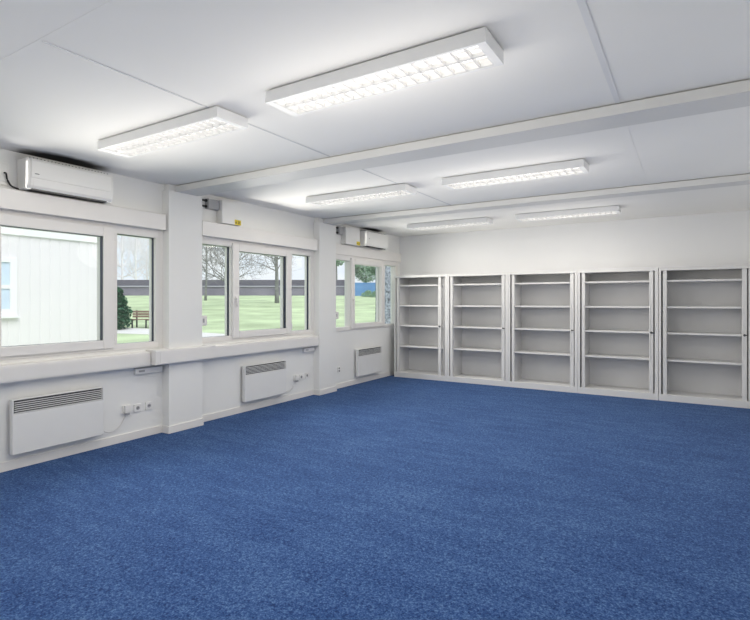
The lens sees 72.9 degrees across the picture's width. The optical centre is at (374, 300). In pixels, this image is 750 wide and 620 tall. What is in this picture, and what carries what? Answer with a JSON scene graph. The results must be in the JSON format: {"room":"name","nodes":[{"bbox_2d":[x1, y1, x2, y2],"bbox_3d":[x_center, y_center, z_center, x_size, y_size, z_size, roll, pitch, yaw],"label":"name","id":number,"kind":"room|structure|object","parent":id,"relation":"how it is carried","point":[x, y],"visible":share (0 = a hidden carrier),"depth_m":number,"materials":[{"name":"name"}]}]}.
{"room":"empty office room","nodes":[
{"label":"empty office room","id":0,"kind":"room"},
{"bbox_2d":[162,184,201,425],"bbox_3d":[-2.200,0.081,5.812,0.120,2.758,0.450,0,0,32],"label":"pillar","id":1,"kind":"structure","parent":0,"point":[182,236],"depth_m":5.74,"materials":[{"name":"paint"}]},
{"bbox_2d":[145,344,215,364],"bbox_3d":[-2.170,0.606,5.793,0.190,0.164,0.867,0,0,32],"label":"cover","id":2,"kind":"object","parent":1,"relation":"attached to","point":[160,356],"visible":0.99,"depth_m":5.65,"materials":[{"name":"plastic"}]},
{"bbox_2d":[0,149,399,462],"bbox_3d":[-2.352,0.081,5.812,0.140,2.958,10.800,0,0,32],"label":"wall","id":3,"kind":"structure","parent":0,"point":[222,376],"depth_m":5.62,"materials":[{"name":"paint"}]},
{"bbox_2d":[0,162,8,185],"bbox_3d":[-3.191,-1.087,4.306,0.022,0.195,0.155,0,0,32],"label":"outlet cover","id":4,"kind":"object","parent":3,"relation":"attached to","point":[4,167],"visible":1,"depth_m":4.33,"materials":[{"name":"plastic"}]},
{"bbox_2d":[4,157,112,203],"bbox_3d":[-2.868,-1.101,4.649,0.209,0.280,0.870,0,0,32],"label":"air conditioner","id":5,"kind":"object","parent":3,"relation":"attached to","point":[40,176],"visible":1,"depth_m":4.57,"materials":[{"name":"plastic"}]},
{"bbox_2d":[27,188,106,202],"bbox_3d":[-2.819,-0.967,4.681,0.090,0.011,0.665,0,0,32],"label":"outlet","id":6,"kind":"object","parent":5,"relation":"attached to","point":[50,191],"depth_m":4.66,"materials":[{"name":"white plastic"}]},
{"bbox_2d":[9,387,124,454],"bbox_3d":[-2.845,1.086,4.802,0.089,0.478,1.064,0,0,32],"label":"heater","id":7,"kind":"object","parent":3,"relation":"attached to","point":[48,420],"visible":1,"depth_m":4.62,"materials":[{"name":"metal"}]},
{"bbox_2d":[14,388,101,413],"bbox_3d":[-2.901,0.912,4.679,0.054,0.119,0.771,0,0,32],"label":"grille","id":8,"kind":"object","parent":7,"relation":"attached to","point":[39,404],"depth_m":4.65,"materials":[{"name":"metal"}]},
{"bbox_2d":[0,351,150,383],"bbox_3d":[-3.212,0.616,4.194,0.104,0.153,2.944,0,0,32],"label":"cable trunking","id":9,"kind":"object","parent":3,"relation":"attached to","point":[33,370],"visible":1,"depth_m":4.72,"materials":[{"name":"plastic"}]},
{"bbox_2d":[0,209,162,359],"bbox_3d":[-2.994,-0.123,4.739,0.240,1.357,2.220,0,0,32],"label":"window","id":10,"kind":"structure","parent":3,"relation":"in","point":[106,234],"depth_m":5.08,"materials":[{"name":"white plastic"}]},
{"bbox_2d":[0,187,165,230],"bbox_3d":[-2.927,-0.865,4.653,0.105,0.178,2.241,0,0,32],"label":"housing","id":11,"kind":"object","parent":3,"relation":"attached to","point":[10,199],"visible":1,"depth_m":4.77,"materials":[{"name":"white plastic"}]},
{"bbox_2d":[122,405,130,414],"bbox_3d":[-2.575,1.131,5.274,0.051,0.101,0.084,0,0,32],"label":"plug","id":12,"kind":"object","parent":3,"relation":"attached to","point":[126,409],"visible":1,"depth_m":5.25,"materials":[{"name":"plastic"}]},
{"bbox_2d":[134,403,140,412],"bbox_3d":[-2.521,1.135,5.393,0.015,0.084,0.084,0,0,32],"label":"wall socket","id":13,"kind":"object","parent":3,"relation":"attached to","point":[137,407],"visible":1,"depth_m":5.38,"materials":[{"name":"plastic"}]},
{"bbox_2d":[134,366,161,374],"bbox_3d":[-2.446,0.745,5.485,0.046,0.060,0.315,0,0,32],"label":"wall box","id":14,"kind":"object","parent":3,"relation":"attached to","point":[144,370],"visible":1,"depth_m":5.46,"materials":[{"name":"plastic"}]},
{"bbox_2d":[145,401,151,409],"bbox_3d":[-2.451,1.133,5.505,0.015,0.084,0.084,0,0,32],"label":"wall socket","id":15,"kind":"object","parent":3,"relation":"attached to","point":[148,405],"visible":1,"depth_m":5.50,"materials":[{"name":"plastic"}]},
{"bbox_2d":[0,371,393,472],"bbox_3d":[-2.237,1.419,5.740,0.132,0.083,10.600,0,0,32],"label":"baseboard","id":16,"kind":"structure","parent":3,"relation":"attached to","point":[67,451],"depth_m":5.58,"materials":[{"name":"white plastic"}]},
{"bbox_2d":[202,198,218,210],"bbox_3d":[-2.008,-1.177,6.176,0.066,0.125,0.242,0,0,32],"label":"junction box","id":17,"kind":"object","parent":3,"relation":"attached to","point":[210,204],"visible":0.96,"depth_m":6.16,"materials":[{"name":"grey plastic"}]},
{"bbox_2d":[202,236,313,342],"bbox_3d":[-1.587,-0.123,7.008,0.240,1.357,2.220,0,0,32],"label":"window","id":18,"kind":"structure","parent":3,"relation":"in","point":[232,248],"depth_m":6.96,"materials":[{"name":"white plastic"}]},
{"bbox_2d":[202,316,206,325],"bbox_3d":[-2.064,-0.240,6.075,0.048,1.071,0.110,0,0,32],"label":"handle","id":19,"kind":"object","parent":18,"relation":"attached to","point":[204,318],"visible":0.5,"depth_m":6.08,"materials":[{"name":"white plastic"}]},
{"bbox_2d":[202,220,316,250],"bbox_3d":[-1.505,-0.865,6.946,0.105,0.178,2.176,0,0,32],"label":"housing","id":20,"kind":"object","parent":3,"relation":"attached to","point":[209,229],"visible":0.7,"depth_m":6.74,"materials":[{"name":"white plastic"}]},
{"bbox_2d":[217,200,240,225],"bbox_3d":[-1.841,-1.103,6.407,0.101,0.285,0.314,0,0,32],"label":"electrical box","id":21,"kind":"object","parent":20,"relation":"on","point":[229,213],"visible":0.86,"depth_m":6.35,"materials":[{"name":"plastic"}]},
{"bbox_2d":[216,336,318,357],"bbox_3d":[-1.447,0.616,7.040,0.104,0.153,2.011,0,0,32],"label":"cable trunking","id":22,"kind":"object","parent":3,"relation":"attached to","point":[240,348],"visible":0.98,"depth_m":6.87,"materials":[{"name":"plastic"}]},
{"bbox_2d":[242,360,293,401],"bbox_3d":[-1.448,1.087,7.056,0.089,0.480,1.037,0,0,32],"label":"heater","id":23,"kind":"object","parent":3,"relation":"attached to","point":[268,379],"visible":1,"depth_m":6.88,"materials":[{"name":"metal"}]},
{"bbox_2d":[246,361,285,374],"bbox_3d":[-1.496,0.912,6.944,0.054,0.119,0.771,0,0,32],"label":"grille","id":24,"kind":"object","parent":23,"relation":"attached to","point":[274,367],"depth_m":6.94,"materials":[{"name":"metal"}]},
{"bbox_2d":[293,375,298,381],"bbox_3d":[-1.165,1.147,7.547,0.051,0.101,0.084,0,0,32],"label":"plug","id":25,"kind":"object","parent":3,"relation":"attached to","point":[295,377],"visible":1,"depth_m":7.53,"materials":[{"name":"plastic"}]},
{"bbox_2d":[302,347,314,351],"bbox_3d":[-1.019,0.745,7.786,0.046,0.060,0.250,0,0,32],"label":"wall box","id":26,"kind":"object","parent":3,"relation":"attached to","point":[308,349],"visible":1,"depth_m":7.75,"materials":[{"name":"plastic"}]},
{"bbox_2d":[336,226,342,234],"bbox_3d":[-0.602,-1.173,8.442,0.066,0.135,0.195,0,0,32],"label":"junction box","id":27,"kind":"object","parent":3,"relation":"attached to","point":[339,230],"visible":0.92,"depth_m":8.43,"materials":[{"name":"grey plastic"}]},
{"bbox_2d":[336,254,397,330],"bbox_3d":[-0.180,-0.123,9.278,0.240,1.357,2.220,0,0,32],"label":"window","id":28,"kind":"structure","parent":3,"relation":"in","point":[350,261],"depth_m":9.23,"materials":[{"name":"white plastic"}]},
{"bbox_2d":[336,243,400,262],"bbox_3d":[-0.096,-0.865,9.284,0.035,0.178,2.296,0,0,32],"label":"housing","id":29,"kind":"object","parent":3,"relation":"attached to","point":[341,249],"visible":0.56,"depth_m":9.16,"materials":[{"name":"white plastic"}]},
{"bbox_2d":[341,227,359,245],"bbox_3d":[-0.416,-1.103,8.706,0.101,0.285,0.430,0,0,32],"label":"electrical box","id":30,"kind":"object","parent":29,"relation":"on","point":[351,236],"visible":0.94,"depth_m":8.63,"materials":[{"name":"plastic"}]},
{"bbox_2d":[356,346,381,376],"bbox_3d":[-0.116,1.083,9.203,0.089,0.471,0.801,0,0,32],"label":"heater","id":31,"kind":"object","parent":3,"relation":"attached to","point":[368,360],"visible":1,"depth_m":9.12,"materials":[{"name":"metal"}]},
{"bbox_2d":[359,347,380,355],"bbox_3d":[-0.103,0.912,9.191,0.054,0.119,0.771,0,0,32],"label":"grille","id":32,"kind":"object","parent":31,"relation":"attached to","point":[372,351],"depth_m":9.22,"materials":[{"name":"metal"}]},
{"bbox_2d":[360,230,388,249],"bbox_3d":[-0.025,-1.101,9.234,0.209,0.280,0.750,0,0,32],"label":"air conditioner","id":33,"kind":"object","parent":3,"relation":"attached to","point":[368,239],"visible":0.97,"depth_m":9.07,"materials":[{"name":"plastic"}]},
{"bbox_2d":[363,246,384,249],"bbox_3d":[-0.006,-0.967,9.217,0.090,0.011,0.660,0,0,32],"label":"air vent","id":34,"kind":"object","parent":33,"relation":"attached to","point":[374,247],"depth_m":9.25,"materials":[{"name":"white plastic"}]},
{"bbox_2d":[314,218,335,389],"bbox_3d":[-0.796,0.081,8.076,0.120,2.758,0.432,0,0,32],"label":"pillar","id":35,"kind":"structure","parent":0,"point":[325,234],"depth_m":7.99,"materials":[{"name":"paint"}]},
{"bbox_2d":[0,375,749,619],"bbox_3d":[0.214,1.510,4.221,5.900,0.100,10.600,0,0,32],"label":"floor","id":36,"kind":"structure","parent":0,"point":[391,497],"depth_m":3.46,"materials":[{"name":"blue carpet"}]},
{"bbox_2d":[394,274,447,380],"bbox_3d":[0.959,0.485,9.707,1.113,1.950,0.459,0,0,32],"label":"bookcase","id":37,"kind":"object","parent":36,"relation":"on","point":[420,301],"visible":0.86,"depth_m":9.84,"materials":[{"name":"metal"}]},
{"bbox_2d":[400,344,443,348],"bbox_3d":[0.969,0.870,9.723,0.917,0.026,0.398,0,0,32],"label":"shelf","id":38,"kind":"object","parent":37,"relation":"attached to","point":[402,346],"depth_m":9.78,"materials":[{"name":"metal"}]},
{"bbox_2d":[400,324,443,326],"bbox_3d":[0.969,0.473,9.723,0.917,0.026,0.398,0,0,32],"label":"shelf","id":39,"kind":"object","parent":37,"relation":"attached to","point":[401,325],"depth_m":9.64,"materials":[{"name":"metal"}]},
{"bbox_2d":[400,305,443,306],"bbox_3d":[0.969,0.092,9.723,0.917,0.026,0.398,0,0,32],"label":"shelf","id":40,"kind":"object","parent":37,"relation":"attached to","point":[400,305],"depth_m":9.54,"materials":[{"name":"metal"}]},
{"bbox_2d":[400,284,443,286],"bbox_3d":[0.969,-0.294,9.723,0.917,0.026,0.398,0,0,32],"label":"shelf","id":41,"kind":"object","parent":37,"relation":"attached to","point":[401,285],"depth_m":9.83,"materials":[{"name":"metal"}]},
{"bbox_2d":[447,272,507,386],"bbox_3d":[1.907,0.485,9.120,1.113,1.950,0.459,0,0,32],"label":"bookcase","id":42,"kind":"object","parent":36,"relation":"on","point":[477,303],"visible":0.89,"depth_m":9.22,"materials":[{"name":"metal"}]},
{"bbox_2d":[453,347,501,351],"bbox_3d":[1.917,0.870,9.136,0.917,0.026,0.398,0,0,32],"label":"shelf","id":43,"kind":"object","parent":42,"relation":"attached to","point":[482,349],"depth_m":9.17,"materials":[{"name":"metal"}]},
{"bbox_2d":[453,326,501,328],"bbox_3d":[1.917,0.473,9.136,0.917,0.026,0.398,0,0,32],"label":"shelf","id":44,"kind":"object","parent":42,"relation":"attached to","point":[454,327],"depth_m":9.16,"materials":[{"name":"metal"}]},
{"bbox_2d":[453,305,501,306],"bbox_3d":[1.917,0.092,9.136,0.917,0.026,0.398,0,0,32],"label":"shelf","id":45,"kind":"object","parent":42,"relation":"attached to","point":[453,305],"depth_m":8.97,"materials":[{"name":"metal"}]},
{"bbox_2d":[453,283,501,285],"bbox_3d":[1.917,-0.294,9.136,0.917,0.026,0.398,0,0,32],"label":"shelf","id":46,"kind":"object","parent":42,"relation":"attached to","point":[454,284],"depth_m":9.21,"materials":[{"name":"metal"}]},
{"bbox_2d":[508,270,577,392],"bbox_3d":[2.856,0.485,8.531,1.113,1.950,0.459,0,0,32],"label":"bookcase","id":47,"kind":"object","parent":36,"relation":"on","point":[542,305],"visible":0.94,"depth_m":8.64,"materials":[{"name":"metal"}]},
{"bbox_2d":[515,350,569,355],"bbox_3d":[2.866,0.870,8.547,0.917,0.026,0.398,0,0,32],"label":"shelf","id":48,"kind":"object","parent":47,"relation":"attached to","point":[539,352],"depth_m":8.54,"materials":[{"name":"metal"}]},
{"bbox_2d":[515,327,569,330],"bbox_3d":[2.866,0.473,8.547,0.917,0.026,0.398,0,0,32],"label":"shelf","id":49,"kind":"object","parent":47,"relation":"attached to","point":[516,328],"depth_m":8.50,"materials":[{"name":"metal"}]},
{"bbox_2d":[515,305,569,307],"bbox_3d":[2.866,0.092,8.547,0.917,0.026,0.398,0,0,32],"label":"shelf","id":50,"kind":"object","parent":47,"relation":"attached to","point":[516,306],"depth_m":8.64,"materials":[{"name":"metal"}]},
{"bbox_2d":[515,282,569,284],"bbox_3d":[2.866,-0.294,8.547,0.917,0.026,0.398,0,0,32],"label":"shelf","id":51,"kind":"object","parent":47,"relation":"attached to","point":[516,283],"depth_m":8.55,"materials":[{"name":"metal"}]},
{"bbox_2d":[578,268,658,399],"bbox_3d":[3.805,0.485,7.942,1.113,1.950,0.459,0,0,32],"label":"bookcase","id":52,"kind":"object","parent":36,"relation":"on","point":[618,309],"visible":0.94,"depth_m":8.04,"materials":[{"name":"metal"}]},
{"bbox_2d":[585,353,648,359],"bbox_3d":[3.815,0.870,7.958,0.917,0.026,0.398,0,0,32],"label":"shelf","id":53,"kind":"object","parent":52,"relation":"attached to","point":[635,356],"depth_m":7.97,"materials":[{"name":"metal"}]},
{"bbox_2d":[585,329,648,333],"bbox_3d":[3.815,0.473,7.958,0.917,0.026,0.398,0,0,32],"label":"shelf","id":54,"kind":"object","parent":52,"relation":"attached to","point":[604,331],"depth_m":7.94,"materials":[{"name":"metal"}]},
{"bbox_2d":[585,306,648,307],"bbox_3d":[3.815,0.092,7.958,0.917,0.026,0.398,0,0,32],"label":"shelf","id":55,"kind":"object","parent":52,"relation":"attached to","point":[585,306],"depth_m":7.79,"materials":[{"name":"metal"}]},
{"bbox_2d":[585,280,648,283],"bbox_3d":[3.815,-0.294,7.958,0.917,0.026,0.398,0,0,32],"label":"shelf","id":56,"kind":"object","parent":52,"relation":"attached to","point":[586,281],"depth_m":7.97,"materials":[{"name":"metal"}]},
{"bbox_2d":[659,265,749,408],"bbox_3d":[4.756,0.485,7.353,1.113,1.950,0.459,0,0,32],"label":"bookcase","id":57,"kind":"object","parent":36,"relation":"on","point":[704,311],"visible":1,"depth_m":7.44,"materials":[{"name":"metal"}]},
{"bbox_2d":[667,357,741,364],"bbox_3d":[4.766,0.870,7.369,0.917,0.026,0.398,0,0,32],"label":"shelf","id":58,"kind":"object","parent":57,"relation":"attached to","point":[710,360],"depth_m":7.33,"materials":[{"name":"metal"}]},
{"bbox_2d":[667,331,741,335],"bbox_3d":[4.766,0.473,7.369,0.917,0.026,0.398,0,0,32],"label":"shelf","id":59,"kind":"object","parent":57,"relation":"attached to","point":[673,333],"depth_m":7.37,"materials":[{"name":"metal"}]},
{"bbox_2d":[667,306,741,308],"bbox_3d":[4.766,0.092,7.369,0.917,0.026,0.398,0,0,32],"label":"shelf","id":60,"kind":"object","parent":57,"relation":"attached to","point":[668,307],"depth_m":7.30,"materials":[{"name":"metal"}]},
{"bbox_2d":[667,279,741,282],"bbox_3d":[4.766,-0.294,7.369,0.917,0.026,0.398,0,0,32],"label":"shelf","id":61,"kind":"object","parent":57,"relation":"attached to","point":[668,280],"depth_m":7.32,"materials":[{"name":"metal"}]},
{"bbox_2d":[0,0,749,236],"bbox_3d":[0.214,-1.348,4.221,5.900,0.100,10.600,0,0,32],"label":"ceiling","id":62,"kind":"structure","parent":0,"point":[56,104],"depth_m":3.13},
{"bbox_2d":[0,0,115,61],"bbox_3d":[-1.067,-1.297,2.154,5.900,0.002,0.012,0,0,32],"label":"joint","id":63,"kind":"object","parent":62,"relation":"attached to","point":[110,1],"depth_m":2.42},
{"bbox_2d":[97,106,247,157],"bbox_3d":[-1.569,-1.259,3.844,1.405,0.078,0.275,0,0,32],"label":"ceiling lamp","id":64,"kind":"object","parent":62,"relation":"attached to","point":[213,121],"visible":1,"depth_m":3.74,"materials":[{"name":"metal"}]},
{"bbox_2d":[42,41,449,204],"bbox_3d":[-0.316,-1.296,4.703,0.014,0.003,5.100,0,0,32],"label":"joint","id":65,"kind":"object","parent":62,"relation":"attached to","point":[42,41],"visible":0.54,"depth_m":3.15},
{"bbox_2d":[306,183,416,205],"bbox_3d":[-0.194,-1.259,6.062,1.405,0.078,0.275,0,0,32],"label":"ceiling lamp","id":66,"kind":"object","parent":62,"relation":"attached to","point":[397,190],"visible":1,"depth_m":5.96,"materials":[{"name":"metal"}]},
{"bbox_2d":[265,27,503,115],"bbox_3d":[-0.005,-1.259,2.874,1.405,0.078,0.275,0,0,32],"label":"ceiling lamp","id":67,"kind":"object","parent":62,"relation":"attached to","point":[475,50],"visible":1,"depth_m":2.77,"materials":[{"name":"metal"}]},
{"bbox_2d":[407,217,492,230],"bbox_3d":[1.203,-1.259,8.314,1.405,0.078,0.275,0,0,32],"label":"ceiling lamp","id":68,"kind":"object","parent":62,"relation":"attached to","point":[483,220],"visible":1,"depth_m":8.21,"materials":[{"name":"metal"}]},
{"bbox_2d":[175,80,749,195],"bbox_3d":[0.267,-1.259,4.306,5.900,0.078,0.280,0,0,32],"label":"ceiling beam","id":69,"kind":"structure","parent":62,"relation":"attached to","point":[733,95],"depth_m":3.77,"materials":[{"name":"paint"}]},
{"bbox_2d":[442,159,588,189],"bbox_3d":[1.370,-1.259,5.093,1.405,0.078,0.275,0,0,32],"label":"ceiling lamp","id":70,"kind":"object","parent":62,"relation":"attached to","point":[578,166],"visible":1,"depth_m":5.00,"materials":[{"name":"metal"}]},
{"bbox_2d":[323,174,749,224],"bbox_3d":[1.687,-1.261,6.596,5.900,0.074,0.230,0,0,32],"label":"ceiling beam","id":71,"kind":"structure","parent":62,"relation":"attached to","point":[744,179],"depth_m":6.17,"materials":[{"name":"paint"}]},
{"bbox_2d":[515,205,620,221],"bbox_3d":[2.766,-1.259,7.345,1.405,0.078,0.275,0,0,32],"label":"ceiling lamp","id":72,"kind":"object","parent":62,"relation":"attached to","point":[605,210],"visible":1,"depth_m":7.25,"materials":[{"name":"metal"}]},
{"bbox_2d":[576,0,619,102],"bbox_3d":[0.202,-1.296,1.087,0.032,0.003,5.260,0,0,32],"label":"ceiling strip","id":73,"kind":"object","parent":62,"relation":"attached to","point":[582,5],"visible":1,"depth_m":2.58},
{"bbox_2d":[626,126,647,183],"bbox_3d":[2.378,-1.297,4.597,0.012,0.002,2.440,0,0,32],"label":"ceiling strip","id":74,"kind":"object","parent":62,"relation":"attached to","point":[626,126],"visible":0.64,"depth_m":4.42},
{"bbox_2d":[400,210,749,274],"bbox_3d":[3.034,0.081,8.768,5.900,2.958,0.100,0,0,32],"label":"wall","id":75,"kind":"structure","parent":0,"point":[722,238],"depth_m":8.39,"materials":[{"name":"paint"}]},
{"label":"outside","id":76,"kind":"structure","parent":0,"visible":0},
{"bbox_2d":[117,296,375,342],"bbox_3d":[-35.893,0.390,75.206,130.000,2.941,170.000,0,0,32],"label":"lawn","id":77,"kind":"structure","parent":76,"point":[255,312],"depth_m":40.20,"materials":[{"name":"green plant"}]},
{"bbox_2d":[1,227,96,346],"bbox_3d":[-13.435,0.010,7.313,6.160,3.800,16.370,0,0,32],"label":"building","id":78,"kind":"structure","parent":77,"relation":"on","point":[49,279],"depth_m":11.42,"materials":[{"name":"white"}]},
{"bbox_2d":[1,262,8,284],"bbox_3d":[-8.233,-0.580,10.053,0.015,0.480,1.750,0,0,32],"label":"window pane","id":79,"kind":"object","parent":78,"relation":"hanging from","point":[4,265],"depth_m":10.72,"materials":[{"name":"glass"}]},
{"bbox_2d":[1,289,8,308],"bbox_3d":[-8.233,-0.045,10.053,0.015,0.430,1.750,0,0,32],"label":"window pane","id":80,"kind":"object","parent":78,"relation":"hanging from","point":[4,292],"depth_m":10.72,"materials":[{"name":"glass"}]},
{"bbox_2d":[117,287,132,329],"bbox_3d":[-13.059,0.451,25.595,1.559,2.419,1.575,0,0,32],"label":"conifer shrub","id":81,"kind":"object","parent":77,"relation":"on","point":[123,315],"visible":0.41,"depth_m":25.47,"materials":[{"name":"green plant"}]},
{"bbox_2d":[117,235,148,279],"bbox_3d":[-52.881,-11.268,103.532,15.216,20.779,19.073,0,0,32],"label":"bare tree","id":82,"kind":"object","parent":77,"relation":"on","point":[122,276],"visible":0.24,"depth_m":104.85,"materials":[{"name":"grey plant"}]},
{"bbox_2d":[117,236,148,279],"bbox_3d":[-58.520,-11.439,121.268,16.146,21.125,20.814,0,0,32],"label":"bare tree","id":83,"kind":"object","parent":77,"relation":"on","point":[136,245],"visible":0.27,"depth_m":121.78,"materials":[{"name":"grey plant"}]},
{"bbox_2d":[123,239,148,279],"bbox_3d":[-62.447,-11.751,139.528,15.816,21.757,18.038,0,0,32],"label":"bare tree","id":84,"kind":"object","parent":77,"relation":"on","point":[142,252],"visible":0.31,"depth_m":138.40,"materials":[{"name":"grey plant"}]},
{"bbox_2d":[131,310,148,327],"bbox_3d":[-11.976,0.955,26.815,1.840,0.920,0.590,0,0,0],"label":"park bench","id":85,"kind":"object","parent":77,"relation":"on","point":[136,312],"visible":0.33,"depth_m":27.02,"materials":[{"name":"brown wood"}]},
{"bbox_2d":[202,245,222,300],"bbox_3d":[-22.205,-6.551,65.972,8.619,13.383,9.855,0,0,-18],"label":"bare tree","id":86,"kind":"object","parent":77,"relation":"on","point":[219,249],"visible":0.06,"depth_m":65.98,"materials":[{"name":"grey plant"}]},
{"bbox_2d":[117,280,344,295],"bbox_3d":[-30.140,-2.207,94.000,47.994,3.080,34.154,0,0,32],"label":"fence","id":87,"kind":"object","parent":77,"relation":"on","point":[130,287],"visible":0.26,"depth_m":89.99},
{"bbox_2d":[202,245,277,286],"bbox_3d":[-14.832,-5.530,49.999,10.046,12.563,11.130,0,0,-36],"label":"bare tree","id":88,"kind":"object","parent":77,"relation":"on","point":[212,247],"visible":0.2,"depth_m":49.42,"materials":[{"name":"grey plant"}]},
{"bbox_2d":[217,248,299,302],"bbox_3d":[-12.153,-6.162,56.954,10.813,13.215,11.279,0,0,-35],"label":"bare tree","id":89,"kind":"object","parent":77,"relation":"on","point":[275,259],"visible":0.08,"depth_m":57.82,"materials":[{"name":"grey plant"}]},
{"bbox_2d":[336,260,344,279],"bbox_3d":[-7.691,-5.930,103.923,4.647,10.099,4.366,0,0,32],"label":"leafy tree","id":90,"kind":"object","parent":77,"relation":"on","point":[342,262],"visible":0.1,"depth_m":103.76,"materials":[{"name":"green plant"}]},
{"bbox_2d":[355,265,374,282],"bbox_3d":[-1.829,-5.230,95.945,7.502,8.699,6.442,0,0,32],"label":"leafy tree","id":91,"kind":"object","parent":77,"relation":"on","point":[360,269],"visible":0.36,"depth_m":94.98,"materials":[{"name":"green plant"}]},
{"bbox_2d":[355,283,375,295],"bbox_3d":[0.520,-1.892,89.500,9.531,2.600,7.479,0,0,32],"label":"shed","id":92,"kind":"object","parent":77,"relation":"on","point":[360,288],"visible":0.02,"depth_m":87.99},
{"bbox_2d":[361,290,371,296],"bbox_3d":[-1.401,-1.148,82.034,1.887,1.264,1.852,0,0,-26],"label":"bush","id":93,"kind":"object","parent":77,"relation":"on","point":[367,292],"visible":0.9,"depth_m":81.76,"materials":[{"name":"green plant"}]},
{"bbox_2d":[368,290,375,296],"bbox_3d":[-0.147,-1.106,79.993,1.856,1.241,1.828,0,0,32],"label":"bush","id":94,"kind":"object","parent":77,"relation":"on","point":[373,294],"visible":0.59,"depth_m":79.76,"materials":[{"name":"green plant"}]},
{"bbox_2d":[375,266,390,323],"bbox_3d":[0.334,-1.787,23.563,3.877,7.052,3.001,0,0,22],"label":"tree","id":95,"kind":"object","parent":77,"relation":"on","point":[387,268],"visible":0.06,"depth_m":23.56,"materials":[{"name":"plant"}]},
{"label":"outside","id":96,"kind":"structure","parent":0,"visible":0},
{"bbox_2d":[117,328,224,336],"bbox_3d":[-11.114,1.562,24.328,12.352,0.369,2.937,0,0,18],"label":"footpath","id":97,"kind":"structure","parent":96,"point":[144,331],"depth_m":24.03,"materials":[{"name":"grey concrete"}]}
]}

